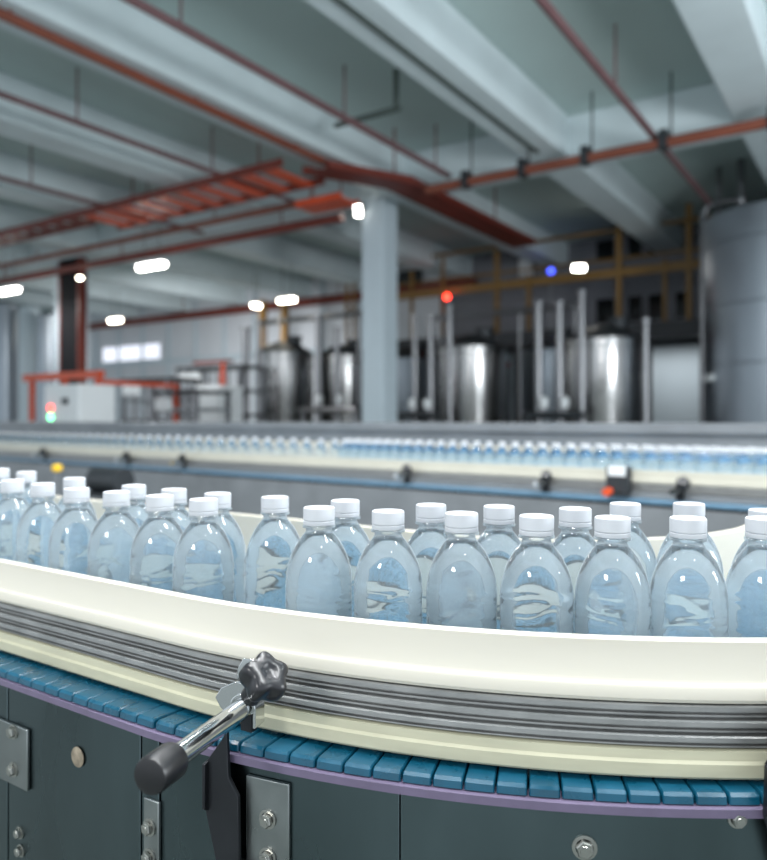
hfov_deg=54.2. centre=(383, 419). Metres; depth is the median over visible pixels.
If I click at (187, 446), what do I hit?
water bottle
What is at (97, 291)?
ceiling beam
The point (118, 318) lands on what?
lamp
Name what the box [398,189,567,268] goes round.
ceiling beam
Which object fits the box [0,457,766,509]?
conveyor belt
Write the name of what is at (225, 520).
water bottle
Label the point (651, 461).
water bottle
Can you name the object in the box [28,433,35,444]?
water bottle
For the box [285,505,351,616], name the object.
water bottle
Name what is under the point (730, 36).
ceiling beam
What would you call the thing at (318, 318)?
pipe
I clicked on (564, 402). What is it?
manifold
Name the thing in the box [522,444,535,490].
water bottle
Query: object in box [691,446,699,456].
water bottle
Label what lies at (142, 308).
trim
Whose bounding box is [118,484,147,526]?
water bottle
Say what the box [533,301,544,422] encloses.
pipe
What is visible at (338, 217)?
pipe
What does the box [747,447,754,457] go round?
water bottle
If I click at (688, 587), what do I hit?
water bottle
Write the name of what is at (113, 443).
water bottle
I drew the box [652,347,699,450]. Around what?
door
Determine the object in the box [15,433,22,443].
water bottle
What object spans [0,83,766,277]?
cross beam
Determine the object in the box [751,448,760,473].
water bottle
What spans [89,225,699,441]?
wall
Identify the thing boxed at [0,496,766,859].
conveyor
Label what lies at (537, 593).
water bottle
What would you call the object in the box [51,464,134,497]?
motor
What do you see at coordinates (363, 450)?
water bottle
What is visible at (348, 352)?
tank
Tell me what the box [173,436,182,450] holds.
water bottle
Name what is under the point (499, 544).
water bottle
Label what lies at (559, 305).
pipe
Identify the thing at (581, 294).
pipe
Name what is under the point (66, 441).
water bottle
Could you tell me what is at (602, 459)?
water bottle
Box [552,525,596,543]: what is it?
bottle neck
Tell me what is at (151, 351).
window
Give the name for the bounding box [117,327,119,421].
trim
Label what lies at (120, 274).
ceiling beam
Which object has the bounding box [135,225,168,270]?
lamp
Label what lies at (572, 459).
water bottle
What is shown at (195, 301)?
trim
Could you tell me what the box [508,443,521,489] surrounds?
water bottle
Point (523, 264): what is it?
upper cabinet
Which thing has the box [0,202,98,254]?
ceiling beam
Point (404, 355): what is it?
tank
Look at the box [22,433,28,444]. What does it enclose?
water bottle
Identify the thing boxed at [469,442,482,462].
water bottle
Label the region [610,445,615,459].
water bottle
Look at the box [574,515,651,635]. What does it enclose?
water bottle
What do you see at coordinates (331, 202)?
cable tray
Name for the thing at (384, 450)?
water bottle
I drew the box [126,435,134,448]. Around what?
water bottle
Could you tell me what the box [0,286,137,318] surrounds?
ceiling beam
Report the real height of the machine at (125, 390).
2.040 m
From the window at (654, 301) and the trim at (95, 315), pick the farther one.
the trim at (95, 315)
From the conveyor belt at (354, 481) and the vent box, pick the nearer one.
the conveyor belt at (354, 481)
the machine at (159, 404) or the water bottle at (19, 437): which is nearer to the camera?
the water bottle at (19, 437)
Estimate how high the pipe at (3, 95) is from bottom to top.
0.635 m
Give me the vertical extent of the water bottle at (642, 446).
0.204 m
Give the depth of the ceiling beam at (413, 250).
15.68 m
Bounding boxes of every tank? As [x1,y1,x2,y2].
[254,335,313,441]
[323,339,361,441]
[397,342,436,422]
[437,327,507,445]
[522,330,572,446]
[564,316,642,449]
[703,200,766,422]
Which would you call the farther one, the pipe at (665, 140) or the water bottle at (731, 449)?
the pipe at (665, 140)
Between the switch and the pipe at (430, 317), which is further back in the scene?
the pipe at (430, 317)
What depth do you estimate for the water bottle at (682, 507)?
0.75 m
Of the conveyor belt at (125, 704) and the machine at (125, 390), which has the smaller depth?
the conveyor belt at (125, 704)
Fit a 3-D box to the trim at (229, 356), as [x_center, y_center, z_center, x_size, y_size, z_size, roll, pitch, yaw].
[-7.463,-1.875,24.278,20.500,0.150,0.060,0,0,34]
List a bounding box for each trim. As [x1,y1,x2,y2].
[89,345,361,367]
[94,314,97,383]
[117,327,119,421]
[141,307,144,418]
[167,311,169,376]
[194,299,196,372]
[222,304,225,373]
[253,290,256,421]
[320,277,324,347]
[358,287,361,344]
[507,344,699,360]
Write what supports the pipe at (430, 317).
on the floor
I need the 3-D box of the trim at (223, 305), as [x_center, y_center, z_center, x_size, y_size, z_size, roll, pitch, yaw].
[-4.767,-1.900,22.463,0.100,4.000,0.060,0,0,34]
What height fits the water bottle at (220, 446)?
0.204 m
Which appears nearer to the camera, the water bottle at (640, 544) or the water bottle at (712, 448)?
the water bottle at (640, 544)
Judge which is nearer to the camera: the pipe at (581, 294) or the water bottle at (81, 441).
the water bottle at (81, 441)
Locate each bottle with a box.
[0,432,3,443]
[0,468,11,498]
[0,479,29,561]
[0,492,29,504]
[3,432,9,443]
[9,433,16,457]
[10,471,44,503]
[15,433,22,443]
[16,482,61,567]
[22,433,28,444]
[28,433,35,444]
[35,433,41,444]
[41,433,48,459]
[48,433,55,445]
[48,487,97,574]
[55,434,62,460]
[57,477,96,516]
[62,434,70,445]
[70,434,77,446]
[77,434,85,446]
[85,434,92,446]
[87,490,138,582]
[93,434,100,447]
[101,435,109,447]
[109,435,117,447]
[117,435,126,464]
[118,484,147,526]
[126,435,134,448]
[130,494,182,590]
[135,435,143,465]
[144,435,153,449]
[153,436,162,449]
[157,488,191,530]
[163,436,172,450]
[172,497,233,601]
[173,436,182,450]
[183,436,192,450]
[193,437,203,451]
[201,492,245,603]
[204,437,213,451]
[215,437,224,452]
[226,437,236,452]
[238,437,248,453]
[245,495,299,608]
[250,438,260,453]
[262,438,272,454]
[274,438,285,474]
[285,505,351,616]
[287,439,298,455]
[301,439,312,455]
[315,439,326,456]
[329,439,339,456]
[331,499,369,617]
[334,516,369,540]
[338,440,348,478]
[348,440,358,457]
[354,509,422,623]
[358,440,368,458]
[368,440,378,480]
[378,440,389,458]
[389,441,400,459]
[400,441,410,482]
[408,503,447,623]
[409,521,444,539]
[411,441,422,460]
[422,441,433,460]
[426,511,496,628]
[433,442,445,461]
[445,442,457,485]
[457,442,469,462]
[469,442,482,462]
[477,504,520,629]
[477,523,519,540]
[482,443,494,463]
[495,443,508,463]
[500,513,573,633]
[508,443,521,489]
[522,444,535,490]
[535,444,549,465]
[550,444,564,466]
[552,506,596,613]
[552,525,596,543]
[564,444,579,466]
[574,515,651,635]
[579,444,588,457]
[579,445,594,467]
[594,445,599,457]
[595,445,610,467]
[602,501,656,585]
[608,444,616,455]
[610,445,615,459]
[611,445,626,465]
[624,445,628,455]
[625,445,635,458]
[627,446,643,469]
[640,445,648,455]
[642,446,648,463]
[643,446,660,498]
[650,515,728,637]
[657,445,665,456]
[657,501,723,575]
[659,446,666,463]
[661,446,677,499]
[674,446,678,455]
[676,446,686,463]
[678,447,695,500]
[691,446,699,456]
[694,447,701,465]
[696,447,714,501]
[709,446,716,456]
[712,447,722,464]
[715,448,733,472]
[725,516,766,637]
[728,447,733,456]
[731,447,740,465]
[731,508,766,564]
[734,448,753,473]
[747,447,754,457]
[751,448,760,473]
[754,448,766,505]
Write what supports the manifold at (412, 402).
on the floor
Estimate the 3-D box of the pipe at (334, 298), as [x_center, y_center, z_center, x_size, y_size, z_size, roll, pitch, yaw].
[-6.992,-3.490,23.635,22.000,0.820,0.239,0,0,34]
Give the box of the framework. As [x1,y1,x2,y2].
[397,203,713,422]
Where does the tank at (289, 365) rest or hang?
on the floor
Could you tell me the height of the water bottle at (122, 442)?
0.204 m
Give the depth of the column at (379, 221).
11.39 m
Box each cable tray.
[0,142,324,246]
[295,166,358,213]
[302,128,534,247]
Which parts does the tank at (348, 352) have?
lid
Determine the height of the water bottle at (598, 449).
0.204 m
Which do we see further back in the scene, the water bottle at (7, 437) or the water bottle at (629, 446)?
the water bottle at (7, 437)
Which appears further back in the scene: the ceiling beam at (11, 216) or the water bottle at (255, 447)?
the ceiling beam at (11, 216)
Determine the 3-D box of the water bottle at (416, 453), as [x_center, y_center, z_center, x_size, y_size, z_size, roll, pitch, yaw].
[0.164,0.206,3.666,0.064,0.204,0.063,0,0,15]
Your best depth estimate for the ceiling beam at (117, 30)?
7.70 m
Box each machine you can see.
[120,377,198,437]
[152,389,231,439]
[176,364,265,421]
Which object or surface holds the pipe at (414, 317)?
on the floor
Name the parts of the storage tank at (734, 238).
name plate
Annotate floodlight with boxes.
[77,275,84,280]
[354,203,363,217]
[571,263,585,271]
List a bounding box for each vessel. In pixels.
[0,301,20,420]
[18,305,40,434]
[37,311,53,421]
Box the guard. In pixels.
[22,370,178,434]
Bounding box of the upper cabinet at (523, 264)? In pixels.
[519,259,533,277]
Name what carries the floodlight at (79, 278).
attached to the duct
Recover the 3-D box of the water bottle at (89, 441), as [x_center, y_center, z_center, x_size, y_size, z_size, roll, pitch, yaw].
[-2.143,0.206,5.469,0.064,0.204,0.063,0,0,-17]
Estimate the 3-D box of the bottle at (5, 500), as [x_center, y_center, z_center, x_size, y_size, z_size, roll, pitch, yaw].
[-0.521,0.188,1.053,0.064,0.200,0.064,0,0,5]
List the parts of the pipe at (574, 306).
support post, support post, support post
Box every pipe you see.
[0,7,327,166]
[0,68,295,201]
[0,144,204,234]
[0,189,338,268]
[0,211,344,284]
[89,278,476,329]
[122,0,450,178]
[240,327,251,421]
[255,319,262,421]
[314,315,323,441]
[333,0,539,153]
[333,327,340,421]
[411,315,418,421]
[424,71,766,194]
[427,303,577,446]
[427,315,434,444]
[446,304,453,444]
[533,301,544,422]
[534,0,710,204]
[554,301,565,447]
[576,290,587,422]
[641,318,650,422]
[700,158,747,422]
[716,167,721,212]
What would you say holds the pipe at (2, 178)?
hanging from the ceiling
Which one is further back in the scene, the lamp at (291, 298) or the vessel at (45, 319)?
the vessel at (45, 319)
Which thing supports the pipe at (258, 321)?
on the floor
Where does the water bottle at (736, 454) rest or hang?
on the conveyor belt at (354, 481)
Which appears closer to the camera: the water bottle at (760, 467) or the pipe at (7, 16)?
the water bottle at (760, 467)
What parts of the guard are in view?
rail, rail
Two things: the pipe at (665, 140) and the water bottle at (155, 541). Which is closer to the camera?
the water bottle at (155, 541)
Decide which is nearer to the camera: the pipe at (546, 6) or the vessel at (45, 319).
the pipe at (546, 6)
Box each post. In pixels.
[259,299,266,347]
[281,303,288,340]
[345,283,355,344]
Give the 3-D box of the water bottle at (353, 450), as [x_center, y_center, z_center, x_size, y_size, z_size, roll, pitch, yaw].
[-0.153,0.206,3.914,0.064,0.204,0.063,0,0,15]
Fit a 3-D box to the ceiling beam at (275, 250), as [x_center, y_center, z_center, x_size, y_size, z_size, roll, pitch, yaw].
[-1.851,-3.635,16.768,0.500,0.530,6.250,0,0,34]
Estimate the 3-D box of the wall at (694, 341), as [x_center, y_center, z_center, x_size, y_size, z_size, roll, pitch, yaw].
[5.825,-0.140,14.921,11.203,2.880,0.060,0,0,34]
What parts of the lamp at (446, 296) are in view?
stem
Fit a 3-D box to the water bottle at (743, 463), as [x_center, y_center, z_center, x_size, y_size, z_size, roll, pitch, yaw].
[1.325,0.206,2.759,0.064,0.204,0.063,0,0,-35]
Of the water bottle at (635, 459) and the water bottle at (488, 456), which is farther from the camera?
the water bottle at (488, 456)
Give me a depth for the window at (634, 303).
15.70 m
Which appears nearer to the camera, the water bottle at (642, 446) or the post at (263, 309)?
the water bottle at (642, 446)
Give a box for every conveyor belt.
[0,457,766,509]
[0,650,763,804]
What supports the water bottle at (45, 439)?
on the conveyor belt at (354, 481)
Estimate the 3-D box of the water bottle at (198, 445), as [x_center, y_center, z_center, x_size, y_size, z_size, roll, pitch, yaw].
[-1.160,0.206,4.701,0.063,0.204,0.064,0,0,-38]
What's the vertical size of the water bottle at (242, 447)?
0.204 m
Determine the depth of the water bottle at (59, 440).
5.70 m
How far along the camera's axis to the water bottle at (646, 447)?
3.02 m
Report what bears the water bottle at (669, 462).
on the conveyor belt at (354, 481)
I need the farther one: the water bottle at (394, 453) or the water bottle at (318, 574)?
the water bottle at (394, 453)
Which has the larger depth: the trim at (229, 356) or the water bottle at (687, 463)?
the trim at (229, 356)
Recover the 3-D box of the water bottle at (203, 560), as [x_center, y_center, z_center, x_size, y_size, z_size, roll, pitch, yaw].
[-0.192,0.186,0.801,0.064,0.204,0.064,0,0,28]
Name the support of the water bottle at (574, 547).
on the conveyor belt at (125, 704)
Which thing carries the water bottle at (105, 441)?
on the conveyor belt at (354, 481)
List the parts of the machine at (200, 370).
control panel, deck plate, deck plate, deck plate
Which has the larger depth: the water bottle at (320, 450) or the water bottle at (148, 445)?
the water bottle at (148, 445)
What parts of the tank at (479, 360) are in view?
lid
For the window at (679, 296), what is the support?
in the wall at (209, 329)
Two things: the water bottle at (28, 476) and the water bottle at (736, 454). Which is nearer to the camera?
the water bottle at (28, 476)
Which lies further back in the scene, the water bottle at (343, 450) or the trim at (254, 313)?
the trim at (254, 313)
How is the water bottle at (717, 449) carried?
on the conveyor belt at (354, 481)
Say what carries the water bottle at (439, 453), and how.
on the conveyor belt at (354, 481)
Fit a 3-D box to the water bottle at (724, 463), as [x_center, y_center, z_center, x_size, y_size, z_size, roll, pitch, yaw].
[1.273,0.206,2.800,0.063,0.204,0.064,0,0,-14]
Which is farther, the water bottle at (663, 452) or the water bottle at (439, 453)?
the water bottle at (439, 453)
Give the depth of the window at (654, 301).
15.47 m
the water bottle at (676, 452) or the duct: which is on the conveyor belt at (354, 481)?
the water bottle at (676, 452)
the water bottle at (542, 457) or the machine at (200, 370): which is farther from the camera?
the machine at (200, 370)
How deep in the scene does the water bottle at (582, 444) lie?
3.19 m
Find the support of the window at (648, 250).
in the wall at (209, 329)
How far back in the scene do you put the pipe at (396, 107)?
7.88 m
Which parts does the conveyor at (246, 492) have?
star knob, rod, star knob, rod, star knob, guide rail, panel, panel, guide rail, guide rail, rod, star knob, rod, star knob, rod, star knob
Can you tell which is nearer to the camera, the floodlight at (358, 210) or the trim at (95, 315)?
the floodlight at (358, 210)
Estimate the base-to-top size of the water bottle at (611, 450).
0.204 m
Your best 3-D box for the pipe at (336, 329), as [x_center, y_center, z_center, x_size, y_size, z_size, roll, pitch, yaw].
[-0.874,-0.220,14.091,0.150,3.041,0.150,0,0,0]
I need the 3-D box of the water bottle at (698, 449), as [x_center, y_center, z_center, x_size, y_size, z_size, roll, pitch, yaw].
[1.230,0.206,2.909,0.063,0.204,0.064,0,0,2]
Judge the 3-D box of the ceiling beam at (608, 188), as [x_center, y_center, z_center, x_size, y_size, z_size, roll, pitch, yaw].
[4.163,-3.635,12.718,0.500,0.530,6.250,0,0,34]
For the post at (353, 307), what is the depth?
18.07 m
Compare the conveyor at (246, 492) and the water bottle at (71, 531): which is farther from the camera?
the conveyor at (246, 492)
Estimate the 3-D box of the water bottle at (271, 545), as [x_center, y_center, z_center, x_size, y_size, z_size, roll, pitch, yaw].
[-0.119,0.186,0.825,0.064,0.204,0.064,0,0,13]
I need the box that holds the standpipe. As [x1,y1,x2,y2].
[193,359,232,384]
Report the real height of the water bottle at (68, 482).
0.204 m
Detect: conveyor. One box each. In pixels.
[0,421,766,538]
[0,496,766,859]
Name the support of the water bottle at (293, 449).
on the conveyor belt at (354, 481)
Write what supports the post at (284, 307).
on the floor
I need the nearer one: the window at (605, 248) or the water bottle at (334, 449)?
the water bottle at (334, 449)
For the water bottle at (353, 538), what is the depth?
0.77 m
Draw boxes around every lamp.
[0,251,21,294]
[107,290,123,322]
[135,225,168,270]
[250,271,262,307]
[276,264,297,302]
[444,294,449,341]
[548,268,553,328]
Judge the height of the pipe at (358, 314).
3.620 m
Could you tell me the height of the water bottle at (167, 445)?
0.204 m
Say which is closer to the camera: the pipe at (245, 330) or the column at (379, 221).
the column at (379, 221)
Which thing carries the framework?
on the floor
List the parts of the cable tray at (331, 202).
rail, rail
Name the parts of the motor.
yellow knob, post, plate, motor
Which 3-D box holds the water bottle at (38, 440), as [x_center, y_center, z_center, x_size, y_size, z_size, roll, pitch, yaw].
[-2.717,0.206,5.917,0.064,0.204,0.063,0,0,31]
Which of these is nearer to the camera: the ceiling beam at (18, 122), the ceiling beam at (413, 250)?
the ceiling beam at (18, 122)
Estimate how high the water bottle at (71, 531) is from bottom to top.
0.204 m
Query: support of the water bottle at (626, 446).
on the conveyor belt at (354, 481)
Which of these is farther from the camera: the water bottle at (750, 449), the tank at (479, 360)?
the tank at (479, 360)
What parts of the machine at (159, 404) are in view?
control panel, deck plate, deck plate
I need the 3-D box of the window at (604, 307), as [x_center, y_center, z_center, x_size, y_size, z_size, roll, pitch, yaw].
[4.755,-2.331,16.057,0.468,0.603,0.050,0,0,34]
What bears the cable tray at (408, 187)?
hanging from the ceiling
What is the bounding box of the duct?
[58,257,86,384]
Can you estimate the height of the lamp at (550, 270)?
1.318 m
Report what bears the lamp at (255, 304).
hanging from the ceiling beam at (275, 250)
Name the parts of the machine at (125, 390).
control panel, deck plate, deck plate, deck plate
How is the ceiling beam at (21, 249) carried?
attached to the ceiling
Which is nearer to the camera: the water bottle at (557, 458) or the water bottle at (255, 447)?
the water bottle at (557, 458)
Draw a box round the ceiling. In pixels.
[0,0,766,312]
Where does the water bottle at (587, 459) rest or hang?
on the conveyor belt at (354, 481)
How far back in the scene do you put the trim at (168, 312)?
23.83 m
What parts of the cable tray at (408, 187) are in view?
rail, rail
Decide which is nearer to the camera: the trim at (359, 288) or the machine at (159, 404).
the machine at (159, 404)
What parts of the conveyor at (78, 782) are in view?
panel, splice plate, panel, splice plate, rod, knob stem, star knob, splice plate, panel, guide rail, guide rail, guide rail, panel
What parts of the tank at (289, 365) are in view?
lid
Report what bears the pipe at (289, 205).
hanging from the ceiling beam at (11, 216)
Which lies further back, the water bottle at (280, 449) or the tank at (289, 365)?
the tank at (289, 365)
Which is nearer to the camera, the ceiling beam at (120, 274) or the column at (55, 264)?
the column at (55, 264)
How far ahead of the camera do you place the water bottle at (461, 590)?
0.66 m
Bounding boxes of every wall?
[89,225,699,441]
[434,339,699,422]
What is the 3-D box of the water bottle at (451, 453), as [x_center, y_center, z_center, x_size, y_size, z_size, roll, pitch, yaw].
[0.322,0.206,3.542,0.064,0.204,0.063,0,0,12]
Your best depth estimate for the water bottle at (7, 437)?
6.21 m
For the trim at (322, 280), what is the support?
attached to the wall at (209, 329)
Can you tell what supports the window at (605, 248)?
in the wall at (209, 329)
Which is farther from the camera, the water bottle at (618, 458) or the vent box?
the vent box
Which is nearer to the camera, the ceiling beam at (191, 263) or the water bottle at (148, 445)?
the water bottle at (148, 445)
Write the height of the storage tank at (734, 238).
4.460 m
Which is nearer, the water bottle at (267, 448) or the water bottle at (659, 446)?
the water bottle at (659, 446)
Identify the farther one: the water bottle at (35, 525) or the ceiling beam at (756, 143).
the ceiling beam at (756, 143)
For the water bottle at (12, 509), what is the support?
on the conveyor belt at (125, 704)
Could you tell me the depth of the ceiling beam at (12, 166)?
11.69 m
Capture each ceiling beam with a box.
[0,0,405,194]
[0,71,283,218]
[0,151,182,237]
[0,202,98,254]
[0,240,28,267]
[0,275,189,312]
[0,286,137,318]
[89,263,246,305]
[123,250,310,298]
[205,234,361,287]
[299,212,471,279]
[305,0,567,163]
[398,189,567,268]
[547,161,685,255]
[672,0,766,121]
[743,132,766,182]
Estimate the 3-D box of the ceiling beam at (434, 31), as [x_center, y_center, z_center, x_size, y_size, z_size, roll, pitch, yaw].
[-1.268,-3.635,4.652,0.500,0.530,12.300,0,0,34]
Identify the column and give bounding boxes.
[54,263,88,384]
[362,198,396,421]
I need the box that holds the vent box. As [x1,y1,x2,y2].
[397,269,421,286]
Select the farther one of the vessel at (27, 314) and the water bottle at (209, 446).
the vessel at (27, 314)
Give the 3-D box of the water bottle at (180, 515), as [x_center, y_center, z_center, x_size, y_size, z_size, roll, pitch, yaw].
[-0.256,0.186,0.916,0.064,0.204,0.064,0,0,-28]
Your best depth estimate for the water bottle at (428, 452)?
3.60 m
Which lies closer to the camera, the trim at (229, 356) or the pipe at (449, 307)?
the pipe at (449, 307)
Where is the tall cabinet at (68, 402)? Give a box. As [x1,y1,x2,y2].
[45,384,114,436]
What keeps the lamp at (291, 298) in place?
hanging from the ceiling beam at (275, 250)
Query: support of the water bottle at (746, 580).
on the conveyor belt at (125, 704)
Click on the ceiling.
(292, 40)
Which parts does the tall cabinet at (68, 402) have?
door, door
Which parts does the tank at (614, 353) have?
lid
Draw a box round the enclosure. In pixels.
[197,385,242,439]
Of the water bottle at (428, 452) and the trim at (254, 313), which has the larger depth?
the trim at (254, 313)
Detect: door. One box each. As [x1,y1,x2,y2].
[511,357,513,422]
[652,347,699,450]
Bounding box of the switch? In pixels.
[61,397,67,404]
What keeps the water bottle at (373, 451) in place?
on the conveyor belt at (354, 481)
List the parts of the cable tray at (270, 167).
rail, rail, rail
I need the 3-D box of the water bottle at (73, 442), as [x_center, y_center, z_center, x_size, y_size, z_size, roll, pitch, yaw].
[-2.307,0.206,5.597,0.063,0.204,0.064,0,0,-22]
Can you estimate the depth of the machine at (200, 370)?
14.66 m
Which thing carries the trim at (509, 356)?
attached to the wall at (694, 341)
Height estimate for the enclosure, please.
1.865 m
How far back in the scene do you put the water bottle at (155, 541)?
0.82 m
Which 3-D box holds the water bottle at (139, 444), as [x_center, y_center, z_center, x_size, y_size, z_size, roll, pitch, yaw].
[-1.652,0.206,5.085,0.064,0.204,0.063,0,0,1]
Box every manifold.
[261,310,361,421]
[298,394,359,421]
[397,398,441,444]
[522,395,583,447]
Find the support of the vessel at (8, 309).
on the floor
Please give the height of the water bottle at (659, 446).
0.204 m
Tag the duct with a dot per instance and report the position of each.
(72, 293)
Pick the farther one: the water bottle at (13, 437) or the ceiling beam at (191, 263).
the ceiling beam at (191, 263)
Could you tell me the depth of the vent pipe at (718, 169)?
11.55 m
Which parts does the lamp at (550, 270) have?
stem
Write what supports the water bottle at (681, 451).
on the conveyor belt at (354, 481)
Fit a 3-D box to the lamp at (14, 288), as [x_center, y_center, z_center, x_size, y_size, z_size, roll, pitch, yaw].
[-7.525,-2.958,15.073,0.680,0.825,0.160,0,0,34]
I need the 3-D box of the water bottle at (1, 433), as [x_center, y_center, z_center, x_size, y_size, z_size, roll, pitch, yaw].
[-3.209,0.206,6.301,0.063,0.204,0.064,0,0,-18]
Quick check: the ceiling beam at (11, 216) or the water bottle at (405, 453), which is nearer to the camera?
the water bottle at (405, 453)
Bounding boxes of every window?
[103,344,159,361]
[594,237,615,264]
[594,296,615,324]
[626,235,643,260]
[626,293,643,323]
[646,246,664,258]
[646,292,662,321]
[673,289,685,319]
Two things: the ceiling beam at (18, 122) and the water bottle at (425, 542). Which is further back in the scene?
the ceiling beam at (18, 122)
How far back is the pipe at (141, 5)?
7.32 m
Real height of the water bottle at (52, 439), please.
0.204 m
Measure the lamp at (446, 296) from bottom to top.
1.670 m
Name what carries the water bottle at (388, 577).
on the conveyor belt at (125, 704)
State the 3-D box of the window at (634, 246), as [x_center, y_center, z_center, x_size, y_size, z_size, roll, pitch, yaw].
[5.271,-3.616,15.710,0.348,0.540,0.050,0,0,34]
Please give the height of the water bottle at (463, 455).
0.204 m
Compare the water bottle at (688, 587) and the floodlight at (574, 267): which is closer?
the water bottle at (688, 587)
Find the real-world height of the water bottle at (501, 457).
0.204 m
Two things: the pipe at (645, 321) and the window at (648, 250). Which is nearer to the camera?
the pipe at (645, 321)
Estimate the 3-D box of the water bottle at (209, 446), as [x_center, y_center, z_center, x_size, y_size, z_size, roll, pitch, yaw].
[-1.078,0.206,4.637,0.063,0.204,0.064,0,0,1]
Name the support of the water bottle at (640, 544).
on the conveyor belt at (125, 704)
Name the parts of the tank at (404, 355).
lid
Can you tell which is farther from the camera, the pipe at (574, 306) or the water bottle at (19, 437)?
the pipe at (574, 306)
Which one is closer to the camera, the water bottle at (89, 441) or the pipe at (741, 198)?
the water bottle at (89, 441)
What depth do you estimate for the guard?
10.79 m
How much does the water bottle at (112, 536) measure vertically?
0.204 m
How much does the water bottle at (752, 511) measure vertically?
0.204 m
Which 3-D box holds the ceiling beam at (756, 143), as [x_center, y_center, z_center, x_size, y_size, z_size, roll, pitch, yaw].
[6.196,-3.635,11.350,0.500,0.530,6.250,0,0,34]
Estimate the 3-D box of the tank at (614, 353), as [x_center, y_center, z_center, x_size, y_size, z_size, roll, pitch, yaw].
[3.537,-0.175,12.085,1.259,2.950,1.259,0,0,0]
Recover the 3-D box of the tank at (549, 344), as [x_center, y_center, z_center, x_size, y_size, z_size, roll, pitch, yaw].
[3.129,-0.175,13.927,1.218,2.950,1.218,0,0,0]
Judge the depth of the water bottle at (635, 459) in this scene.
2.98 m
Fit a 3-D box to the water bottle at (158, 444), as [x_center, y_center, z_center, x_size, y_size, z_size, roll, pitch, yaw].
[-1.488,0.206,4.957,0.064,0.204,0.063,0,0,31]
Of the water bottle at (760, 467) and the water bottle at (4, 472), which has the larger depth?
the water bottle at (760, 467)
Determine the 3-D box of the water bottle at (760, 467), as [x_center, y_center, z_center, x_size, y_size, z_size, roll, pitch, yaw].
[1.378,0.206,2.717,0.064,0.204,0.063,0,0,7]
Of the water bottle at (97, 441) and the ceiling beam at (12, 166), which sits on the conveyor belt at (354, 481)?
the water bottle at (97, 441)
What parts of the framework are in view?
railing post, railing post, railing post, railing post, handrail, kick plate, handrail, railing post, railing post, railing post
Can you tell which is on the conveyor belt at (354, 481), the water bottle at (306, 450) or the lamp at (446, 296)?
the water bottle at (306, 450)
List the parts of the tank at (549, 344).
lid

